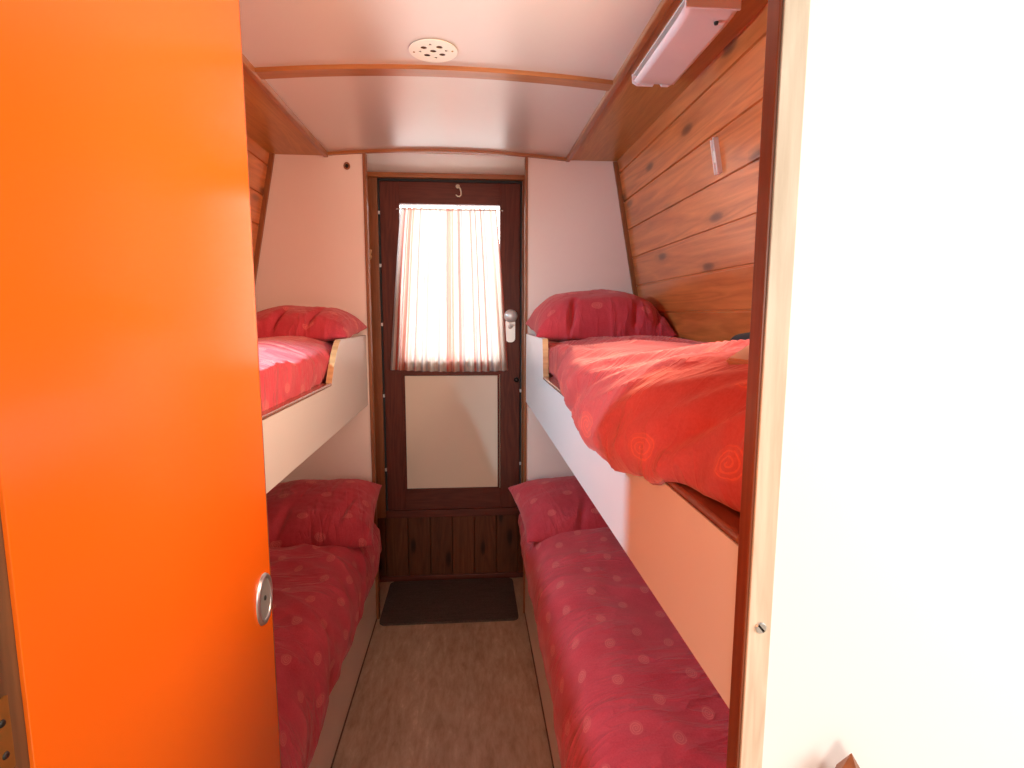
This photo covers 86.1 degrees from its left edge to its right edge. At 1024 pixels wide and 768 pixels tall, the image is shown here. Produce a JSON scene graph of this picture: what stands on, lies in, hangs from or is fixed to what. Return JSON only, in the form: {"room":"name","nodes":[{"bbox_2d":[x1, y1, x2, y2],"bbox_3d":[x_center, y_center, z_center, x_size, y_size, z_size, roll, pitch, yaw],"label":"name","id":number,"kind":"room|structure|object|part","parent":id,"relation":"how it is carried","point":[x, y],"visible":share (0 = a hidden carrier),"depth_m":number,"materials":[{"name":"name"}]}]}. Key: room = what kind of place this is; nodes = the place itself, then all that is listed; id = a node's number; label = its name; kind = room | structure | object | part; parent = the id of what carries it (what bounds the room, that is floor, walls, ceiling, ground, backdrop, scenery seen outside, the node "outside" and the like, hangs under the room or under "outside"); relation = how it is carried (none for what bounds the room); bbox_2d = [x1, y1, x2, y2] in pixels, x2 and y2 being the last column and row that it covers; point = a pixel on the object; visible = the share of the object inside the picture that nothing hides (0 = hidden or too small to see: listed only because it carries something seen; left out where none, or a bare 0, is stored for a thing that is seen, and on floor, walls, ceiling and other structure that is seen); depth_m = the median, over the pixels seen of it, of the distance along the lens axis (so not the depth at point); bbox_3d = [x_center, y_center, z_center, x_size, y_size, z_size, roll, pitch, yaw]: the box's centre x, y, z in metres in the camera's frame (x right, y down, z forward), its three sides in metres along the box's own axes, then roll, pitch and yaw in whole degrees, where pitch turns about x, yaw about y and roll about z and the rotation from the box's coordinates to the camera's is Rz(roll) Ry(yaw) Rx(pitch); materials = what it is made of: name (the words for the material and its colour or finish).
{"room":"ship interior","nodes":[
{"label":"ship interior","id":0,"kind":"room"},
{"bbox_2d":[247,135,268,258],"bbox_3d":[-1.025,0.167,1.389,0.245,2.075,1.934,0,7,-4],"label":"wall","id":1,"kind":"structure","parent":0,"point":[258,157],"depth_m":2.17,"materials":[{"name":"brown wood"}]},
{"bbox_2d":[243,69,321,154],"bbox_3d":[-0.814,-0.829,1.283,0.245,0.020,1.934,0,7,-4],"label":"trim","id":2,"kind":"structure","parent":1,"relation":"attached to","point":[267,125],"depth_m":1.92,"materials":[{"name":"brown wood"}]},
{"bbox_2d":[262,335,367,493],"bbox_3d":[-0.827,0.061,1.391,0.554,0.303,1.932,0,7,-4],"label":"bunk","id":3,"kind":"object","parent":1,"relation":"attached to","point":[294,428],"visible":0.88,"depth_m":1.59,"materials":[{"name":"beige laminate"}]},
{"bbox_2d":[258,336,333,410],"bbox_3d":[-0.813,-0.023,1.374,0.483,0.157,1.820,0,7,-4],"label":"duvet","id":4,"kind":"object","parent":3,"relation":"on","point":[289,366],"visible":0.2,"depth_m":1.52,"materials":[{"name":"red fabric"}]},
{"bbox_2d":[256,305,366,341],"bbox_3d":[-0.810,-0.232,2.106,0.430,0.140,0.389,0,7,-4],"label":"pillow","id":5,"kind":"object","parent":4,"relation":"on","point":[325,324],"visible":0.7,"depth_m":1.96,"materials":[{"name":"red fabric"}]},
{"bbox_2d":[332,577,552,767],"bbox_3d":[-0.051,1.308,0.789,2.600,0.040,4.450,0,7,-4],"label":"floor","id":6,"kind":"structure","parent":0,"point":[446,695],"depth_m":1.98,"materials":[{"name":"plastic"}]},
{"bbox_2d":[308,580,375,767],"bbox_3d":[-0.830,1.024,1.510,0.571,0.345,1.932,0,7,-4],"label":"bunk","id":7,"kind":"object","parent":6,"relation":"on","point":[340,697],"visible":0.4,"depth_m":1.87,"materials":[{"name":"laminate"}]},
{"bbox_2d":[269,523,381,767],"bbox_3d":[-0.789,0.810,1.494,0.613,0.341,1.898,0,7,-4],"label":"duvet","id":8,"kind":"object","parent":7,"relation":"on","point":[320,593],"visible":0.37,"depth_m":1.60,"materials":[{"name":"red fabric"}]},
{"bbox_2d":[266,479,381,547],"bbox_3d":[-0.808,0.510,2.208,0.524,0.212,0.406,-1,7,-8],"label":"pillow","id":9,"kind":"object","parent":8,"relation":"on","point":[335,512],"visible":0.73,"depth_m":2.09,"materials":[{"name":"red fabric"}]},
{"bbox_2d":[379,578,517,625],"bbox_3d":[-0.298,1.051,2.670,0.631,0.010,0.397,0,7,-4],"label":"door mat","id":10,"kind":"object","parent":6,"relation":"on","point":[483,599],"visible":1,"depth_m":2.64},
{"bbox_2d":[525,574,560,767],"bbox_3d":[0.421,1.015,1.606,0.573,0.345,1.932,0,7,-4],"label":"bunk","id":11,"kind":"object","parent":6,"relation":"on","point":[547,703],"visible":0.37,"depth_m":1.95,"materials":[{"name":"laminate"}]},
{"bbox_2d":[518,514,728,767],"bbox_3d":[0.398,0.804,1.586,0.618,0.374,1.872,0,7,-4],"label":"duvet","id":12,"kind":"object","parent":11,"relation":"on","point":[627,690],"visible":0.43,"depth_m":1.34,"materials":[{"name":"red fabric"}]},
{"bbox_2d":[508,476,607,542],"bbox_3d":[0.322,0.499,2.295,0.620,0.188,0.401,-1,7,-10],"label":"pillow","id":13,"kind":"object","parent":12,"relation":"on","point":[548,507],"visible":0.52,"depth_m":2.15,"materials":[{"name":"red fabric"}]},
{"bbox_2d":[835,753,859,767],"bbox_3d":[0.304,0.821,0.552,0.028,0.987,0.028,5,9,35],"label":"post","id":14,"kind":"object","parent":6,"relation":"on","point":[849,761],"visible":1,"depth_m":0.49,"materials":[{"name":"brown wood"}]},
{"bbox_2d":[255,154,636,482],"bbox_3d":[-0.278,0.049,2.420,1.895,2.060,0.020,0,7,-4],"label":"wall","id":15,"kind":"structure","parent":0,"point":[312,253],"depth_m":2.34,"materials":[{"name":"paint"}]},
{"bbox_2d":[254,153,274,284],"bbox_3d":[-1.058,-0.523,2.272,0.184,0.830,0.012,0,7,-4],"label":"trim","id":16,"kind":"structure","parent":15,"relation":"attached to","point":[271,155],"depth_m":2.25,"materials":[{"name":"brown wood"}]},
{"bbox_2d":[242,53,327,156],"bbox_3d":[-0.689,-0.824,1.293,0.018,0.024,1.934,0,7,-4],"label":"trim","id":17,"kind":"structure","parent":15,"relation":"attached to","point":[248,67],"depth_m":1.70,"materials":[{"name":"brown wood"}]},
{"bbox_2d":[343,162,349,169],"bbox_3d":[-0.681,-0.899,2.259,0.027,0.031,0.006,0,7,-4],"label":"plug","id":18,"kind":"object","parent":15,"relation":"attached to","point":[346,165],"visible":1,"depth_m":2.26,"materials":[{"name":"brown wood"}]},
{"bbox_2d":[330,618,376,767],"bbox_3d":[-0.543,1.190,1.553,0.004,0.006,1.934,0,7,-4],"label":"trim","id":19,"kind":"structure","parent":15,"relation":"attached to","point":[376,618],"depth_m":1.97,"materials":[{"name":"brown wood"}]},
{"bbox_2d":[362,153,379,618],"bbox_3d":[-0.613,0.059,2.397,0.013,2.045,0.036,0,7,-4],"label":"trim","id":20,"kind":"structure","parent":15,"relation":"attached to","point":[364,156],"depth_m":2.35,"materials":[{"name":"brown wood"}]},
{"bbox_2d":[327,148,565,160],"bbox_3d":[-0.264,-0.959,2.280,1.008,0.040,0.015,0,7,-4],"label":"trim","id":21,"kind":"structure","parent":15,"relation":"attached to","point":[412,150],"depth_m":2.27,"materials":[{"name":"brown wood"}]},
{"bbox_2d":[523,157,527,612],"bbox_3d":[0.059,0.054,2.449,0.011,2.045,0.036,0,7,-4],"label":"trim","id":22,"kind":"structure","parent":15,"relation":"attached to","point":[526,158],"depth_m":2.40,"materials":[{"name":"brown wood"}]},
{"bbox_2d":[524,612,553,767],"bbox_3d":[0.133,1.185,1.605,0.004,0.006,1.934,0,7,-4],"label":"trim","id":23,"kind":"structure","parent":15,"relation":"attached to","point":[524,612],"depth_m":1.98,"materials":[{"name":"brown wood"}]},
{"bbox_2d":[613,162,637,295],"bbox_3d":[0.516,-0.535,2.393,0.173,0.830,0.012,0,7,-4],"label":"trim","id":24,"kind":"structure","parent":15,"relation":"attached to","point":[615,164],"depth_m":2.37,"materials":[{"name":"brown wood"}]},
{"bbox_2d":[239,0,660,174],"bbox_3d":[-0.205,-0.880,1.526,1.008,0.044,2.377,0,7,-4],"label":"ceiling","id":25,"kind":"structure","parent":0,"point":[586,38],"depth_m":1.50,"materials":[{"name":"paint"}]},
{"bbox_2d":[409,39,456,62],"bbox_3d":[-0.205,-0.868,1.428,0.126,0.005,0.126,0,7,-4],"label":"ceiling vent","id":26,"kind":"object","parent":25,"relation":"in","point":[428,50],"visible":1,"depth_m":1.42,"materials":[{"name":"beige plastic"}]},
{"bbox_2d":[255,64,612,90],"bbox_3d":[-0.206,-0.867,1.540,0.984,0.036,0.046,0,7,-4],"label":"trim","id":27,"kind":"structure","parent":25,"relation":"attached to","point":[297,71],"depth_m":1.53,"materials":[{"name":"brown wood"}]},
{"bbox_2d":[367,172,524,180],"bbox_3d":[-0.321,-0.996,2.638,0.828,0.022,0.050,0,7,-4],"label":"trim","id":28,"kind":"structure","parent":25,"relation":"attached to","point":[401,175],"depth_m":2.62,"materials":[{"name":"brown wood"}]},
{"bbox_2d":[566,0,673,161],"bbox_3d":[0.310,-0.834,1.369,0.018,0.020,1.934,0,7,-4],"label":"trim","id":29,"kind":"structure","parent":25,"relation":"attached to","point":[664,5],"depth_m":1.44,"materials":[{"name":"brown wood"}]},
{"bbox_2d":[377,515,522,575],"bbox_3d":[-0.326,0.842,2.885,0.828,0.317,0.030,0,7,-4],"label":"wall","id":30,"kind":"structure","parent":0,"point":[456,544],"depth_m":2.87,"materials":[{"name":"brown wood"}]},
{"bbox_2d":[379,571,522,581],"bbox_3d":[-0.326,1.014,2.900,0.828,0.028,0.042,0,7,-4],"label":"baseboard","id":31,"kind":"structure","parent":30,"relation":"attached to","point":[493,574],"depth_m":2.88,"materials":[{"name":"brown wood"}]},
{"bbox_2d":[386,507,519,517],"bbox_3d":[-0.301,0.666,2.859,0.696,0.038,0.042,0,7,-4],"label":"trim","id":32,"kind":"structure","parent":30,"relation":"on","point":[414,513],"depth_m":2.84,"materials":[{"name":"brown wood"}]},
{"bbox_2d":[617,3,767,341],"bbox_3d":[0.627,0.155,1.516,0.230,2.075,1.934,0,7,-4],"label":"wall","id":33,"kind":"structure","parent":0,"point":[692,229],"depth_m":1.63,"materials":[{"name":"brown wood"}]},
{"bbox_2d":[526,334,739,707],"bbox_3d":[0.417,0.045,1.486,0.566,0.300,1.932,0,7,-4],"label":"bunk","id":34,"kind":"object","parent":33,"relation":"attached to","point":[682,541],"visible":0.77,"depth_m":0.68,"materials":[{"name":"white laminate"}]},
{"bbox_2d":[548,335,749,511],"bbox_3d":[0.375,-0.035,1.438,0.588,0.210,1.885,0,7,-4],"label":"duvet","id":35,"kind":"object","parent":34,"relation":"on","point":[659,409],"visible":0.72,"depth_m":0.76,"materials":[{"name":"red fabric"}]},
{"bbox_2d":[526,289,676,341],"bbox_3d":[0.333,-0.270,2.170,0.524,0.211,0.388,0,7,-4],"label":"pillow","id":36,"kind":"object","parent":35,"relation":"on","point":[577,315],"visible":0.81,"depth_m":2.01,"materials":[{"name":"red fabric"}]},
{"bbox_2d":[726,345,748,364],"bbox_3d":[0.399,-0.050,0.780,0.231,0.043,0.115,-3,8,-23],"label":"folded card","id":37,"kind":"object","parent":35,"relation":"on","point":[741,357],"visible":0.22,"depth_m":0.74,"materials":[{"name":"orange paper"}]},
{"bbox_2d":[730,332,749,340],"bbox_3d":[0.490,-0.074,0.997,0.146,0.055,0.145,0,7,-4],"label":"pouch","id":38,"kind":"object","parent":35,"relation":"on","point":[744,336],"visible":0.09,"depth_m":1.01,"materials":[{"name":"fabric"}]},
{"bbox_2d":[571,0,767,160],"bbox_3d":[0.431,-0.841,1.378,0.237,0.016,1.934,0,7,-4],"label":"trim","id":39,"kind":"structure","parent":33,"relation":"attached to","point":[631,110],"depth_m":1.68,"materials":[{"name":"brown wood"}]},
{"bbox_2d":[632,0,741,86],"bbox_3d":[0.405,-0.809,1.325,0.124,0.034,0.376,0,7,-4],"label":"strip light","id":40,"kind":"object","parent":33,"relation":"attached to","point":[695,24],"visible":1,"depth_m":1.26,"materials":[{"name":"plastic"}]},
{"bbox_2d":[710,137,722,174],"bbox_3d":[0.551,-0.617,1.486,0.031,0.090,0.030,0,7,-4],"label":"wall bracket","id":41,"kind":"object","parent":33,"relation":"attached to","point":[715,149],"visible":1,"depth_m":1.48,"materials":[{"name":"white plastic"}]},
{"bbox_2d":[762,0,1023,767],"bbox_3d":[0.747,0.261,0.550,1.031,2.100,0.021,0,7,-4],"label":"wall","id":42,"kind":"structure","parent":0,"point":[897,632],"depth_m":0.48,"materials":[{"name":"white paint"}]},
{"bbox_2d":[726,0,810,767],"bbox_3d":[0.221,0.315,0.515,0.024,2.000,0.024,0,7,-4],"label":"trim","id":43,"kind":"structure","parent":42,"relation":"attached to","point":[787,31],"depth_m":0.47,"materials":[{"name":"wood"}]},
{"bbox_3d":[-0.740,0.007,2.593,0.030,2.100,0.401,0,7,-4],"label":"wall","id":44,"kind":"structure","parent":0,"visible":0},
{"bbox_2d":[367,177,385,517],"bbox_3d":[-0.692,-0.160,2.737,0.089,1.704,0.062,0,7,-4],"label":"trim","id":45,"kind":"structure","parent":44,"relation":"attached to","point":[372,182],"depth_m":2.70,"materials":[{"name":"brown wood"}]},
{"bbox_2d":[377,178,521,510],"bbox_3d":[-0.299,-0.167,2.747,0.695,1.652,0.084,0,7,-4],"label":"door","id":46,"kind":"structure","parent":44,"relation":"in","point":[452,440],"depth_m":2.79,"materials":[{"name":"brown wood"}]},
{"bbox_2d":[390,207,507,371],"bbox_3d":[-0.310,-0.456,2.691,0.585,0.795,0.032,0,7,-4],"label":"curtain","id":47,"kind":"object","parent":46,"relation":"hanging from","point":[448,316],"visible":1,"depth_m":2.69,"materials":[{"name":"white fabric"}]},
{"bbox_3d":[-0.303,-0.925,2.675,0.489,0.104,0.042,0,7,-4],"label":"rail","id":48,"kind":"part","parent":46,"relation":"part of","materials":[{"name":"brown wood"}]},
{"bbox_3d":[-0.305,-0.086,2.778,0.489,0.070,0.042,0,7,-4],"label":"rail","id":49,"kind":"part","parent":46,"relation":"part of","materials":[{"name":"brown wood"}]},
{"bbox_3d":[-0.306,0.593,2.862,0.489,0.104,0.042,0,7,-4],"label":"rail","id":50,"kind":"part","parent":46,"relation":"part of","materials":[{"name":"brown wood"}]},
{"bbox_3d":[-0.305,0.246,2.817,0.487,0.607,0.022,0,7,-4],"label":"panel","id":51,"kind":"part","parent":46,"relation":"part of","materials":[{"name":"paint"}]},
{"bbox_3d":[-0.006,-0.338,2.724,0.066,0.066,0.034,0,7,-4],"label":"latch knob","id":52,"kind":"part","parent":46,"relation":"part of","materials":[{"name":"silver metal"}]},
{"bbox_3d":[0.115,0.001,2.658,0.030,2.100,0.401,0,7,-4],"label":"wall","id":53,"kind":"structure","parent":0,"visible":0},
{"bbox_2d":[521,181,524,482],"bbox_3d":[0.068,-0.172,2.794,0.042,1.690,0.062,0,7,-4],"label":"trim","id":54,"kind":"structure","parent":53,"relation":"attached to","point":[523,182],"depth_m":2.76,"materials":[{"name":"brown wood"}]},
{"bbox_3d":[-0.903,0.274,0.424,0.860,2.100,0.021,0,7,-4],"label":"wall","id":55,"kind":"structure","parent":0,"visible":0},
{"bbox_2d":[0,512,29,767],"bbox_3d":[-0.440,0.323,0.443,0.065,2.000,0.066,0,7,-4],"label":"trim","id":56,"kind":"structure","parent":55,"relation":"attached to","point":[14,753],"depth_m":0.45,"materials":[{"name":"brown wood"}]},
{"bbox_2d":[0,0,280,767],"bbox_3d":[-0.455,0.274,0.775,0.028,1.975,0.626,-1,7,-7],"label":"door","id":57,"kind":"structure","parent":55,"relation":"in","point":[133,499],"depth_m":0.62,"materials":[{"name":"orange laminate"}]},
{"bbox_3d":[-0.477,0.415,1.059,0.006,0.100,0.084,-1,7,-7],"label":"flush handle","id":58,"kind":"part","parent":57,"relation":"part of","materials":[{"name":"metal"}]},
{"bbox_2d":[261,578,270,618],"bbox_3d":[-0.478,0.415,1.059,0.002,0.077,0.066,-1,7,-7],"label":"door handle","id":59,"kind":"object","parent":57,"relation":"on","point":[265,604],"depth_m":1.07,"materials":[{"name":"silver metal"}]}
]}

